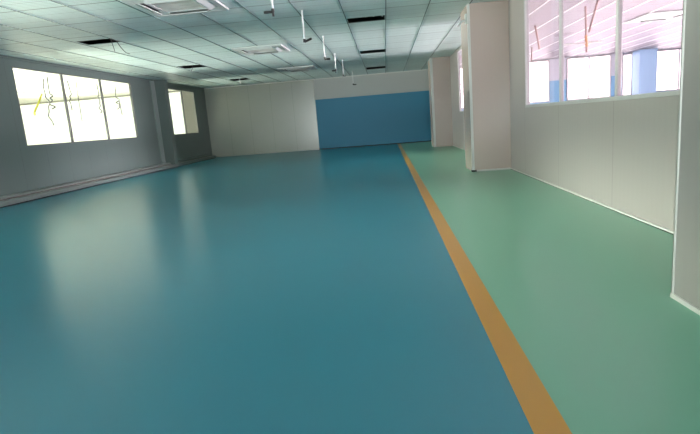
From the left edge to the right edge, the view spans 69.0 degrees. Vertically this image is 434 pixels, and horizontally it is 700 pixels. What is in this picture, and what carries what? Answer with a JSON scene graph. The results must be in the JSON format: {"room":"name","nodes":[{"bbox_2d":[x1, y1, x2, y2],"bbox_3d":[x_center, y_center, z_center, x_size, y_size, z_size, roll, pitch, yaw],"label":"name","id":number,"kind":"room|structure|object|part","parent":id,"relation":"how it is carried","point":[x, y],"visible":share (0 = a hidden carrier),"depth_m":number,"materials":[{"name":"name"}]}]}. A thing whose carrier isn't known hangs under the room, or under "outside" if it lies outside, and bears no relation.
{"room":"empty factory workshop","nodes":[
{"label":"empty factory workshop","id":0,"kind":"room"},
{"bbox_2d":[0,57,211,195],"bbox_3d":[-6.017,-1.334,7.817,0.050,2.523,22.444,-4,11,5],"label":"wall","id":1,"kind":"structure","parent":0,"point":[23,168],"depth_m":10.77,"materials":[{"name":"grey paint"}]},
{"bbox_2d":[11,66,138,146],"bbox_3d":[-5.804,-2.375,11.235,0.060,1.414,4.290,-4,11,5],"label":"window","id":2,"kind":"structure","parent":1,"relation":"in","point":[60,74],"depth_m":10.67,"materials":[{"name":"grey metal"}]},
{"bbox_2d":[0,54,203,88],"bbox_3d":[-6.072,-2.546,7.587,0.031,0.031,22.444,-4,11,5],"label":"trim","id":3,"kind":"structure","parent":1,"relation":"attached to","point":[6,56],"depth_m":10.94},
{"bbox_2d":[0,154,215,207],"bbox_3d":[-5.756,-0.130,7.747,0.329,0.149,21.886,-4,11,5],"label":"baseboard","id":4,"kind":"structure","parent":1,"relation":"attached to","point":[31,195],"depth_m":10.57,"materials":[{"name":"grey"}]},
{"bbox_2d":[168,88,198,134],"bbox_3d":[-5.430,-3.418,16.631,0.060,1.414,2.139,-4,11,5],"label":"window","id":5,"kind":"structure","parent":1,"relation":"in","point":[168,88],"depth_m":16.73,"materials":[{"name":"grey metal"}]},
{"bbox_2d":[149,79,177,163],"bbox_3d":[-5.359,-2.674,14.712,0.310,2.511,0.465,-4,11,5],"label":"wall pillar","id":6,"kind":"structure","parent":0,"point":[162,114],"depth_m":14.69,"materials":[{"name":"grey paint"}]},
{"bbox_3d":[-5.511,-2.718,14.604,0.031,2.362,0.248,-4,11,5],"label":"corner trim","id":7,"kind":"part","parent":6,"relation":"part of","materials":[{"name":"grey paint"}]},
{"bbox_2d":[182,91,196,132],"bbox_3d":[-5.589,-3.362,18.472,0.570,2.511,0.496,-4,11,5],"label":"wall pillar","id":8,"kind":"structure","parent":0,"point":[187,97],"depth_m":18.16,"materials":[{"name":"beige paint"}]},
{"bbox_2d":[77,15,384,68],"bbox_3d":[-0.891,-3.468,7.050,26.288,0.124,22.692,-4,11,5],"label":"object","id":9,"kind":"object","parent":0,"point":[371,18],"depth_m":11.05,"materials":[{"name":"black"}]},
{"bbox_2d":[0,144,533,433],"bbox_3d":[-2.492,-0.253,7.782,6.932,0.124,22.444,-4,11,5],"label":"floor","id":10,"kind":"structure","parent":0,"point":[321,291],"depth_m":2.69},
{"bbox_2d":[0,0,682,103],"bbox_3d":[-0.866,-3.146,7.111,26.288,0.535,22.692,-4,11,5],"label":"ceiling","id":11,"kind":"structure","parent":0,"point":[411,33],"depth_m":9.45,"materials":[{"name":"tile"}]},
{"bbox_2d":[17,77,59,95],"bbox_3d":[-7.605,-3.162,12.384,0.050,0.353,1.612,-4,11,5],"label":"light bar","id":12,"kind":"object","parent":11,"relation":"hanging from","point":[17,77],"visible":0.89,"depth_m":12.23,"materials":[{"name":"white"}]},
{"bbox_2d":[43,79,53,125],"bbox_3d":[-7.388,-2.805,12.472,0.082,1.124,0.126,-4,11,5],"label":"wire","id":13,"kind":"object","parent":11,"relation":"hanging from","point":[43,79],"visible":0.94,"depth_m":12.45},
{"bbox_2d":[46,77,55,108],"bbox_3d":[-7.137,-2.947,12.133,0.068,0.759,0.174,-4,11,5],"label":"wire","id":14,"kind":"object","parent":11,"relation":"hanging from","point":[46,77],"visible":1,"depth_m":12.10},
{"bbox_2d":[67,81,71,109],"bbox_3d":[-7.231,-3.132,13.147,0.085,0.752,0.138,-4,11,5],"label":"wire","id":15,"kind":"object","parent":11,"relation":"hanging from","point":[67,81],"visible":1,"depth_m":13.13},
{"bbox_2d":[76,82,81,120],"bbox_3d":[-7.194,-3.062,13.530,0.019,1.036,0.053,-4,11,5],"label":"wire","id":16,"kind":"object","parent":11,"relation":"hanging from","point":[76,82],"visible":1,"depth_m":13.51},
{"bbox_2d":[96,84,101,112],"bbox_3d":[-7.134,-3.359,14.488,0.086,0.818,0.113,-4,11,5],"label":"wire","id":17,"kind":"object","parent":11,"relation":"hanging from","point":[96,84],"visible":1,"depth_m":14.45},
{"bbox_2d":[119,0,228,16],"bbox_3d":[-2.104,-2.585,6.241,0.980,0.053,0.980,-4,11,5],"label":"air conditioner","id":18,"kind":"object","parent":11,"relation":"attached to","point":[157,8],"visible":1,"depth_m":6.30,"materials":[{"name":"white plastic"}]},
{"bbox_2d":[151,0,204,11],"bbox_3d":[-2.105,-2.598,6.239,0.521,0.016,0.521,-4,11,5],"label":"grille","id":19,"kind":"object","parent":18,"relation":"attached to","point":[187,5],"depth_m":6.28,"materials":[{"name":"plastic"}]},
{"bbox_2d":[231,44,289,55],"bbox_3d":[-1.788,-3.382,10.357,0.980,0.053,0.980,-4,11,5],"label":"air conditioner","id":20,"kind":"object","parent":11,"relation":"attached to","point":[272,48],"visible":1,"depth_m":10.24,"materials":[{"name":"white plastic"}]},
{"bbox_2d":[250,48,275,52],"bbox_3d":[-1.789,-3.396,10.354,0.521,0.016,0.521,-4,11,5],"label":"grille","id":21,"kind":"object","parent":20,"relation":"attached to","point":[272,49],"depth_m":10.46,"materials":[{"name":"plastic"}]},
{"bbox_2d":[264,0,274,16],"bbox_3d":[-1.028,-2.647,6.471,0.140,0.198,0.045,-4,11,5],"label":"pipe","id":22,"kind":"object","parent":11,"relation":"hanging from","point":[272,11],"visible":1,"depth_m":6.47,"materials":[{"name":"white metal"}]},
{"bbox_2d":[277,65,316,71],"bbox_3d":[-1.461,-4.160,14.361,0.980,0.053,0.980,-4,11,5],"label":"air conditioner","id":23,"kind":"object","parent":11,"relation":"attached to","point":[309,67],"visible":1,"depth_m":14.17,"materials":[{"name":"white plastic"}]},
{"bbox_2d":[300,10,311,42],"bbox_3d":[-0.619,-2.699,7.224,0.132,0.436,0.045,-4,11,5],"label":"pipe","id":24,"kind":"object","parent":11,"relation":"hanging from","point":[301,11],"visible":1,"depth_m":7.24,"materials":[{"name":"white metal"}]},
{"bbox_2d":[322,36,329,59],"bbox_3d":[-0.443,-3.132,9.445,0.121,0.431,0.045,-4,11,5],"label":"pipe","id":25,"kind":"object","parent":11,"relation":"hanging from","point":[325,58],"visible":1,"depth_m":9.45,"materials":[{"name":"white metal"}]},
{"bbox_2d":[534,26,539,49],"bbox_3d":[3.742,-3.581,10.182,0.117,0.471,0.042,-4,11,5],"label":"conduit","id":26,"kind":"object","parent":11,"relation":"hanging from","point":[535,27],"visible":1,"depth_m":10.17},
{"bbox_2d":[564,6,601,52],"bbox_3d":[3.913,-3.154,8.594,0.651,0.745,0.050,-4,11,5],"label":"lamp","id":27,"kind":"object","parent":11,"relation":"hanging from","point":[586,42],"visible":0.88,"depth_m":8.61,"materials":[{"name":"metal"}]},
{"bbox_3d":[3.978,-3.158,8.589,0.062,0.745,0.037,-4,11,5],"label":"rod","id":28,"kind":"part","parent":27,"relation":"part of","materials":[{"name":"metal"}]},
{"bbox_2d":[588,0,598,32],"bbox_3d":[3.882,-3.200,8.126,0.169,0.487,0.040,-4,11,5],"label":"conduit","id":29,"kind":"object","parent":11,"relation":"hanging from","point":[597,1],"visible":1,"depth_m":8.11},
{"bbox_2d":[625,10,682,23],"bbox_3d":[6.148,-3.946,10.046,0.980,0.053,0.980,-4,11,5],"label":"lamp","id":30,"kind":"object","parent":11,"relation":"attached to","point":[663,15],"visible":0.85,"depth_m":10.02,"materials":[{"name":"white plastic"}]},
{"bbox_2d":[645,14,677,19],"bbox_3d":[6.147,-3.960,10.044,0.521,0.016,0.521,-4,11,5],"label":"grille","id":31,"kind":"object","parent":30,"relation":"attached to","point":[653,17],"depth_m":10.13,"materials":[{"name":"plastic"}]},
{"bbox_3d":[-7.317,-3.103,12.050,0.009,0.391,0.029,-4,11,5],"label":"conduit","id":32,"kind":"object","parent":11,"relation":"hanging from","visible":0},
{"bbox_2d":[34,94,42,114],"bbox_3d":[-7.297,-2.635,11.931,0.043,0.510,0.418,-4,11,5],"label":"conduit","id":33,"kind":"object","parent":32,"relation":"hanging from","point":[40,97],"visible":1,"depth_m":11.91,"materials":[{"name":"yellow plastic"}]},
{"bbox_2d":[428,56,452,146],"bbox_3d":[2.667,-3.373,15.082,0.558,2.511,0.930,-4,11,5],"label":"wall pillar","id":34,"kind":"structure","parent":0,"point":[439,75],"depth_m":14.65,"materials":[{"name":"white paint"}]},
{"bbox_3d":[2.390,-3.271,14.654,0.062,2.511,0.016,-4,11,5],"label":"corner trim","id":35,"kind":"part","parent":34,"relation":"part of","materials":[{"name":"white metal"}]},
{"bbox_2d":[204,48,680,156],"bbox_3d":[3.845,-4.041,18.118,18.340,2.524,0.149,-4,11,5],"label":"wall","id":36,"kind":"structure","parent":0,"point":[388,108],"depth_m":18.44,"materials":[{"name":"paint"}]},
{"bbox_2d":[204,69,427,88],"bbox_3d":[-1.135,-4.928,18.197,8.432,0.025,0.037,-4,11,5],"label":"trim","id":37,"kind":"structure","parent":36,"relation":"attached to","point":[424,69],"depth_m":18.19,"materials":[{"name":"white metal"}]},
{"bbox_2d":[312,80,319,149],"bbox_3d":[-1.235,-3.702,18.467,0.050,2.511,0.034,-4,11,5],"label":"trim","id":38,"kind":"structure","parent":36,"relation":"attached to","point":[312,80],"depth_m":18.45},
{"bbox_2d":[320,140,430,149],"bbox_3d":[1.061,-2.624,18.504,4.402,0.031,0.009,-4,11,5],"label":"baseboard","id":39,"kind":"structure","parent":36,"relation":"attached to","point":[430,140],"depth_m":18.51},
{"bbox_2d":[460,67,463,108],"bbox_3d":[4.291,-4.568,17.954,1.736,1.414,0.112,-4,11,5],"label":"window","id":40,"kind":"structure","parent":36,"relation":"in","point":[461,75],"depth_m":17.97,"materials":[{"name":"white glass"}]},
{"bbox_2d":[529,60,549,102],"bbox_3d":[6.224,-4.690,17.796,1.407,1.414,0.112,-4,11,5],"label":"window","id":41,"kind":"structure","parent":36,"relation":"in","point":[539,70],"depth_m":17.75,"materials":[{"name":"white glass"}]},
{"bbox_2d":[567,55,610,100],"bbox_3d":[8.244,-4.811,17.633,1.476,1.426,0.112,-4,11,5],"label":"window","id":42,"kind":"structure","parent":36,"relation":"in","point":[589,77],"depth_m":17.62,"materials":[{"name":"white glass"}]},
{"bbox_3d":[7.888,-4.789,17.665,0.685,1.352,0.019,-4,11,5],"label":"pane","id":43,"kind":"part","parent":42,"relation":"part of","materials":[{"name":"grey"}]},
{"bbox_3d":[8.607,-4.835,17.606,0.673,1.352,0.019,-4,11,5],"label":"pane","id":44,"kind":"part","parent":42,"relation":"part of","materials":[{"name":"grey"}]},
{"bbox_2d":[621,54,632,95],"bbox_3d":[9.515,-4.882,17.531,0.335,1.383,0.112,-4,11,5],"label":"window","id":45,"kind":"structure","parent":36,"relation":"in","point":[626,58],"depth_m":17.51,"materials":[{"name":"white glass"}]},
{"bbox_3d":[9.516,-4.883,17.534,0.260,1.308,0.019,-4,11,5],"label":"pane","id":46,"kind":"part","parent":45,"relation":"part of","materials":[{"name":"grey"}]},
{"bbox_2d":[656,49,680,91],"bbox_3d":[11.242,-5.031,17.383,1.643,1.364,0.112,-4,11,5],"label":"window","id":47,"kind":"structure","parent":36,"relation":"in","point":[668,61],"depth_m":17.40,"materials":[{"name":"white glass"}]},
{"bbox_2d":[460,0,511,171],"bbox_3d":[2.159,-2.030,8.139,0.614,2.511,0.725,-4,11,5],"label":"wall pillar","id":48,"kind":"structure","parent":0,"point":[485,35],"depth_m":7.82,"materials":[{"name":"white paint"}]},
{"bbox_2d":[457,14,466,26],"bbox_3d":[1.696,-2.982,7.753,0.154,0.183,0.106,-4,11,5],"label":"wall bracket","id":49,"kind":"object","parent":48,"relation":"attached to","point":[465,20],"visible":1,"depth_m":7.72,"materials":[{"name":"white plastic"}]},
{"bbox_3d":[1.840,-1.959,7.830,0.009,2.486,0.025,-4,11,5],"label":"corner trim","id":50,"kind":"part","parent":48,"relation":"part of","materials":[{"name":"white metal"}]},
{"bbox_3d":[1.853,-1.957,7.814,0.037,2.486,0.010,-4,11,5],"label":"corner trim","id":51,"kind":"part","parent":48,"relation":"part of","materials":[{"name":"white metal"}]},
{"bbox_2d":[477,168,510,171],"bbox_3d":[2.227,-0.744,8.019,0.583,0.025,0.012,-4,11,5],"label":"trim","id":52,"kind":"structure","parent":48,"relation":"attached to","point":[497,168],"depth_m":8.01,"materials":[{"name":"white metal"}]},
{"bbox_2d":[401,141,699,433],"bbox_3d":[1.779,-0.523,7.434,1.445,0.124,22.444,-4,11,5],"label":"floor","id":53,"kind":"structure","parent":0,"point":[582,286],"depth_m":2.53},
{"bbox_2d":[398,144,571,433],"bbox_3d":[1.008,-0.475,7.497,0.105,0.125,22.444,-4,11,5],"label":"floor stripe","id":54,"kind":"object","parent":53,"relation":"on","point":[539,409],"depth_m":2.08,"materials":[{"name":"paint"}]},
{"bbox_2d":[450,0,678,230],"bbox_3d":[2.420,-1.867,7.130,0.050,2.523,22.444,-4,11,5],"label":"wall","id":55,"kind":"structure","parent":0,"point":[621,155],"depth_m":4.69,"materials":[{"name":"white paint"}]},
{"bbox_2d":[457,47,463,112],"bbox_3d":[2.662,-3.061,11.028,0.060,1.531,4.154,-4,11,5],"label":"window","id":56,"kind":"structure","parent":55,"relation":"in","point":[460,49],"depth_m":13.01,"materials":[{"name":"metal"}]},
{"bbox_2d":[453,145,673,234],"bbox_3d":[2.688,-1.214,10.339,0.019,0.021,16.306,-4,11,5],"label":"baseboard","id":57,"kind":"structure","parent":55,"relation":"attached to","point":[536,178],"depth_m":4.53,"materials":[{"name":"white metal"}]},
{"bbox_2d":[524,0,678,107],"bbox_3d":[2.232,-1.860,4.812,0.060,1.531,4.173,-4,11,5],"label":"window","id":58,"kind":"structure","parent":55,"relation":"in","point":[619,3],"depth_m":5.42,"materials":[{"name":"metal"}]},
{"bbox_2d":[632,48,657,94],"bbox_3d":[9.964,-4.357,17.279,0.558,2.511,0.521,-4,11,5],"label":"wall pillar","id":59,"kind":"structure","parent":0,"point":[644,61],"depth_m":16.97,"materials":[{"name":"blue paint"}]},
{"bbox_2d":[670,0,699,314],"bbox_3d":[1.716,-0.825,1.909,0.636,2.511,0.502,-4,11,5],"label":"wall pillar","id":60,"kind":"structure","parent":0,"point":[685,284],"depth_m":2.21,"materials":[{"name":"white paint"}]},
{"bbox_3d":[1.429,-0.853,2.175,0.019,2.511,0.009,-4,11,5],"label":"corner trim","id":61,"kind":"part","parent":60,"relation":"part of","materials":[{"name":"white metal"}]},
{"bbox_3d":[1.424,-0.852,2.172,0.009,2.511,0.016,-4,11,5],"label":"corner trim","id":62,"kind":"part","parent":60,"relation":"part of","materials":[{"name":"white metal"}]},
{"bbox_3d":[1.502,0.414,2.163,0.012,0.022,0.502,-4,11,5],"label":"trim","id":63,"kind":"part","parent":60,"relation":"part of","materials":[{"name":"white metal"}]},
{"bbox_3d":[-9.106,-3.226,19.185,7.700,2.523,0.124,-4,11,5],"label":"wall","id":64,"kind":"structure","parent":0,"visible":0},
{"bbox_2d":[20,91,185,144],"bbox_3d":[-9.249,-3.350,19.127,6.944,2.189,0.112,-4,11,5],"label":"window","id":65,"kind":"structure","parent":64,"relation":"in","point":[39,129],"depth_m":19.11,"materials":[{"name":"grey"}]}
]}

